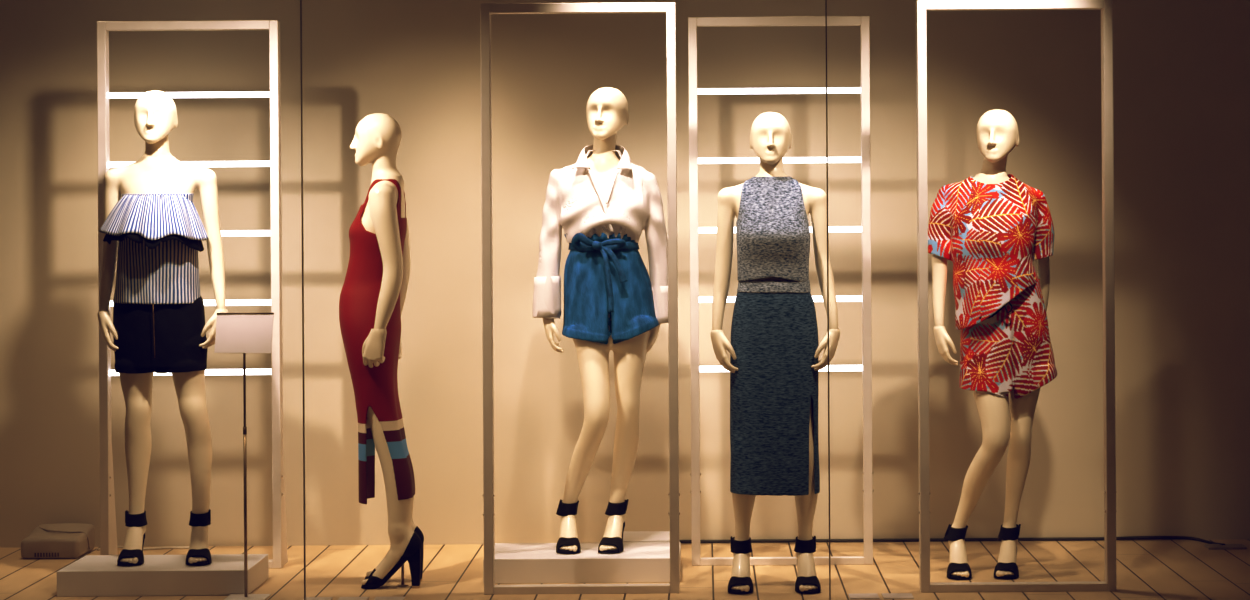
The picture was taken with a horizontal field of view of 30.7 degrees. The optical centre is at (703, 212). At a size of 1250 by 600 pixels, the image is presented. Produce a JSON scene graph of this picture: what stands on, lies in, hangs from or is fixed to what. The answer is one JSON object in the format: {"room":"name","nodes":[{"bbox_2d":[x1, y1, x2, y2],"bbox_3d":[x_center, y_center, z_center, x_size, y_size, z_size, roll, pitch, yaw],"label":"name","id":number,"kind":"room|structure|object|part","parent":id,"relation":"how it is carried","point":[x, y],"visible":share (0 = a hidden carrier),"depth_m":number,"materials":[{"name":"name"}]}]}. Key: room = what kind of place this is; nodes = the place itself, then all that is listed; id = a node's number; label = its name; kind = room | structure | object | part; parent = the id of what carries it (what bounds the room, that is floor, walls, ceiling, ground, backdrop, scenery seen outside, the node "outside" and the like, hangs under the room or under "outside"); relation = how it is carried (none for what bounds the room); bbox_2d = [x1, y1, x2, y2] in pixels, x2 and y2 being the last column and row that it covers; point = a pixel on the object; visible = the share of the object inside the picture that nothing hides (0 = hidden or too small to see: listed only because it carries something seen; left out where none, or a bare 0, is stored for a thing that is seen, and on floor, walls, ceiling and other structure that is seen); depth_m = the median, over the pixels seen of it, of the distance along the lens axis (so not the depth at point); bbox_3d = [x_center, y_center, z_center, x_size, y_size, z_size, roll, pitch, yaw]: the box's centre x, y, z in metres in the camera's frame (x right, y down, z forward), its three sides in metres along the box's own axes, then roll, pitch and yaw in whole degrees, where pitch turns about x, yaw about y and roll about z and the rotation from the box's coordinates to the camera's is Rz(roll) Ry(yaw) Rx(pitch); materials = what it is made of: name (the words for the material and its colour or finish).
{"room":"clothing store","nodes":[
{"label":"clothing store","id":0,"kind":"room"},
{"bbox_2d":[0,0,1249,547],"bbox_3d":[-0.335,-0.038,10.330,6.170,3.180,0.100,0,0,0],"label":"wall","id":1,"kind":"structure","parent":0,"point":[1181,68],"depth_m":10.28,"materials":[{"name":"beige paint"}]},
{"bbox_2d":[0,539,1249,599],"bbox_3d":[-0.325,1.522,9.090,6.170,0.060,2.380,0,0,0],"label":"floor","id":2,"kind":"structure","parent":0,"point":[1145,569],"depth_m":9.37,"materials":[{"name":"wood"}]},
{"bbox_2d":[21,523,94,558],"bbox_3d":[-2.849,1.448,10.054,0.263,0.122,0.291,0,0,0],"label":"box","id":3,"kind":"object","parent":2,"relation":"on","point":[59,540],"depth_m":9.92,"materials":[{"name":"grey plastic"}]},
{"bbox_2d":[97,546,188,550],"bbox_3d":[-2.501,1.498,10.180,0.423,0.016,0.050,0,0,0],"label":"cable","id":4,"kind":"object","parent":2,"relation":"on","point":[186,547],"visible":0.44,"depth_m":10.19,"materials":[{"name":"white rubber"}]},
{"bbox_2d":[57,554,268,596],"bbox_3d":[-2.166,1.454,9.148,0.752,0.100,0.424,0,0,0],"label":"plinth","id":5,"kind":"object","parent":2,"relation":"on","point":[90,575],"visible":1,"depth_m":8.94,"materials":[{"name":"white wood"}]},
{"bbox_2d":[97,90,227,565],"bbox_3d":[-2.186,0.454,9.173,0.524,1.901,0.369,0,0,0],"label":"mannequin","id":6,"kind":"object","parent":5,"relation":"on","point":[158,325],"visible":1,"depth_m":9.15},
{"bbox_2d":[97,20,287,567],"bbox_3d":[-2.177,0.346,9.705,0.776,2.317,0.170,0,0,0],"label":"frame","id":7,"kind":"object","parent":2,"relation":"on","point":[108,533],"visible":0.8,"depth_m":9.62,"materials":[{"name":"white"}]},
{"bbox_3d":[-2.184,-0.794,9.650,0.692,0.037,0.060,0,0,0],"label":"rail","id":8,"kind":"part","parent":7,"relation":"part of","materials":[{"name":"white wood"}]},
{"bbox_3d":[-2.169,1.490,9.650,0.692,0.030,0.060,0,0,0],"label":"rail","id":9,"kind":"part","parent":7,"relation":"part of","materials":[{"name":"white wood"}]},
{"bbox_2d":[214,313,273,599],"bbox_3d":[-1.788,0.946,8.830,0.222,1.112,0.220,0,0,0],"label":"sign stand","id":10,"kind":"object","parent":2,"relation":"on","point":[244,333],"visible":1,"depth_m":8.87,"materials":[{"name":"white paper"}]},
{"bbox_3d":[-1.780,1.499,8.830,0.159,0.006,0.220,0,0,0],"label":"plate","id":11,"kind":"part","parent":10,"relation":"part of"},
{"bbox_2d":[303,597,332,599],"bbox_3d":[-1.499,1.498,8.813,0.107,0.004,0.106,0,0,0],"label":"price card","id":12,"kind":"object","parent":2,"relation":"on","point":[307,598],"visible":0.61,"depth_m":8.83,"materials":[{"name":"white paper"}]},
{"bbox_2d":[338,597,368,599],"bbox_3d":[-1.361,1.497,8.813,0.115,0.004,0.106,0,0,0],"label":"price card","id":13,"kind":"object","parent":2,"relation":"on","point":[340,598],"visible":1,"depth_m":8.83,"materials":[{"name":"white paper"}]},
{"bbox_2d":[339,113,423,588],"bbox_3d":[-1.302,0.548,9.182,0.331,1.901,0.465,0,0,0],"label":"mannequin","id":14,"kind":"object","parent":2,"relation":"on","point":[374,289],"visible":1,"depth_m":9.06},
{"bbox_3d":[-1.211,1.448,9.150,0.011,0.100,0.012,0,0,0],"label":"support rod","id":15,"kind":"part","parent":14,"relation":"part of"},
{"bbox_2d":[374,597,404,599],"bbox_3d":[-1.220,1.496,8.813,0.115,0.004,0.106,0,0,0],"label":"price card","id":16,"kind":"object","parent":2,"relation":"on","point":[376,598],"visible":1,"depth_m":8.82,"materials":[{"name":"white paper"}]},
{"bbox_2d":[480,2,679,594],"bbox_3d":[-0.487,0.335,8.950,0.776,2.317,0.060,0,0,0],"label":"frame","id":17,"kind":"object","parent":2,"relation":"on","point":[669,8],"visible":1,"depth_m":8.92,"materials":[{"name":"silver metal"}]},
{"bbox_3d":[-0.494,-0.805,8.950,0.692,0.037,0.060,0,0,0],"label":"rail","id":18,"kind":"part","parent":17,"relation":"part of","materials":[{"name":"white wood"}]},
{"bbox_3d":[-0.479,1.478,8.950,0.692,0.030,0.060,0,0,0],"label":"rail","id":19,"kind":"part","parent":17,"relation":"part of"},
{"bbox_2d":[483,542,680,583],"bbox_3d":[-0.494,1.443,9.402,0.792,0.100,0.445,0,0,0],"label":"plinth","id":20,"kind":"object","parent":2,"relation":"on","point":[639,562],"visible":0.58,"depth_m":9.18,"materials":[{"name":"white wood"}]},
{"bbox_2d":[532,87,667,552],"bbox_3d":[-0.417,0.435,9.451,0.566,1.916,0.335,0,0,-20],"label":"mannequin","id":21,"kind":"object","parent":20,"relation":"on","point":[603,202],"visible":0.99,"depth_m":9.39},
{"bbox_2d":[710,112,839,592],"bbox_3d":[0.283,0.543,9.033,0.516,1.890,0.330,0,0,0],"label":"mannequin","id":22,"kind":"object","parent":2,"relation":"on","point":[774,349],"visible":1,"depth_m":8.98},
{"bbox_2d":[688,16,873,565],"bbox_3d":[0.324,0.329,9.633,0.776,2.317,0.045,0,0,0],"label":"frame","id":23,"kind":"object","parent":2,"relation":"on","point":[863,22],"visible":0.94,"depth_m":9.61,"materials":[{"name":"white"}]},
{"bbox_3d":[0.316,-0.811,9.633,0.692,0.037,0.045,0,0,0],"label":"rail","id":24,"kind":"part","parent":23,"relation":"part of","materials":[{"name":"white wood"}]},
{"bbox_3d":[0.331,1.473,9.633,0.692,0.030,0.045,0,0,0],"label":"rail","id":25,"kind":"part","parent":23,"relation":"part of","materials":[{"name":"white wood"}]},
{"bbox_2d":[848,593,879,598],"bbox_3d":[0.618,1.484,8.813,0.115,0.004,0.106,0,0,0],"label":"price card","id":26,"kind":"object","parent":2,"relation":"on","point":[858,595],"visible":1,"depth_m":8.80,"materials":[{"name":"white paper"}]},
{"bbox_2d":[882,593,913,598],"bbox_3d":[0.750,1.483,8.813,0.117,0.004,0.106,0,0,0],"label":"price card","id":27,"kind":"object","parent":2,"relation":"on","point":[885,595],"visible":1,"depth_m":8.80,"materials":[{"name":"white paper"}]},
{"bbox_2d":[680,536,1224,544],"bbox_3d":[1.093,1.474,10.146,2.407,0.021,0.256,0,0,0],"label":"cable","id":28,"kind":"object","parent":2,"relation":"on","point":[1124,537],"visible":0.91,"depth_m":10.26,"materials":[{"name":"black rubber"}]},
{"bbox_2d":[928,109,1056,578],"bbox_3d":[1.216,0.527,9.355,0.546,1.909,0.325,0,0,-19],"label":"mannequin","id":29,"kind":"object","parent":2,"relation":"on","point":[992,226],"visible":0.99,"depth_m":9.28},
{"bbox_2d":[916,0,1116,591],"bbox_3d":[1.223,0.323,8.930,0.776,2.317,0.060,0,0,0],"label":"frame","id":30,"kind":"object","parent":2,"relation":"on","point":[1106,6],"visible":1,"depth_m":8.90,"materials":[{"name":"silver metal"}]},
{"bbox_3d":[1.216,-0.817,8.930,0.692,0.037,0.060,0,0,0],"label":"rail","id":31,"kind":"part","parent":30,"relation":"part of","materials":[{"name":"white wood"}]},
{"bbox_3d":[1.231,1.467,8.930,0.692,0.030,0.060,0,0,0],"label":"rail","id":32,"kind":"part","parent":30,"relation":"part of","materials":[{"name":"white wood"}]},
{"bbox_2d":[1204,544,1246,549],"bbox_3d":[2.295,1.469,10.015,0.170,0.012,0.090,0,0,0],"label":"socket","id":33,"kind":"object","parent":2,"relation":"on","point":[1208,546],"visible":1,"depth_m":9.98,"materials":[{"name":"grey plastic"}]},
{"label":"window","id":34,"kind":"structure","parent":2,"relation":"on","visible":0},
{"bbox_2d":[825,0,830,599],"bbox_3d":[0.431,-0.073,7.960,0.004,3.120,0.012,0,0,0],"label":"trim","id":35,"kind":"structure","parent":34,"relation":"attached to","point":[825,0],"depth_m":7.95,"materials":[{"name":"black metal"}]},
{"label":"window","id":36,"kind":"structure","parent":2,"relation":"on","visible":0},
{"bbox_2d":[300,0,305,599],"bbox_3d":[-1.405,-0.061,7.960,0.004,3.120,0.012,0,0,0],"label":"trim","id":37,"kind":"structure","parent":36,"relation":"attached to","point":[300,0],"depth_m":7.95,"materials":[{"name":"black metal"}]}
]}

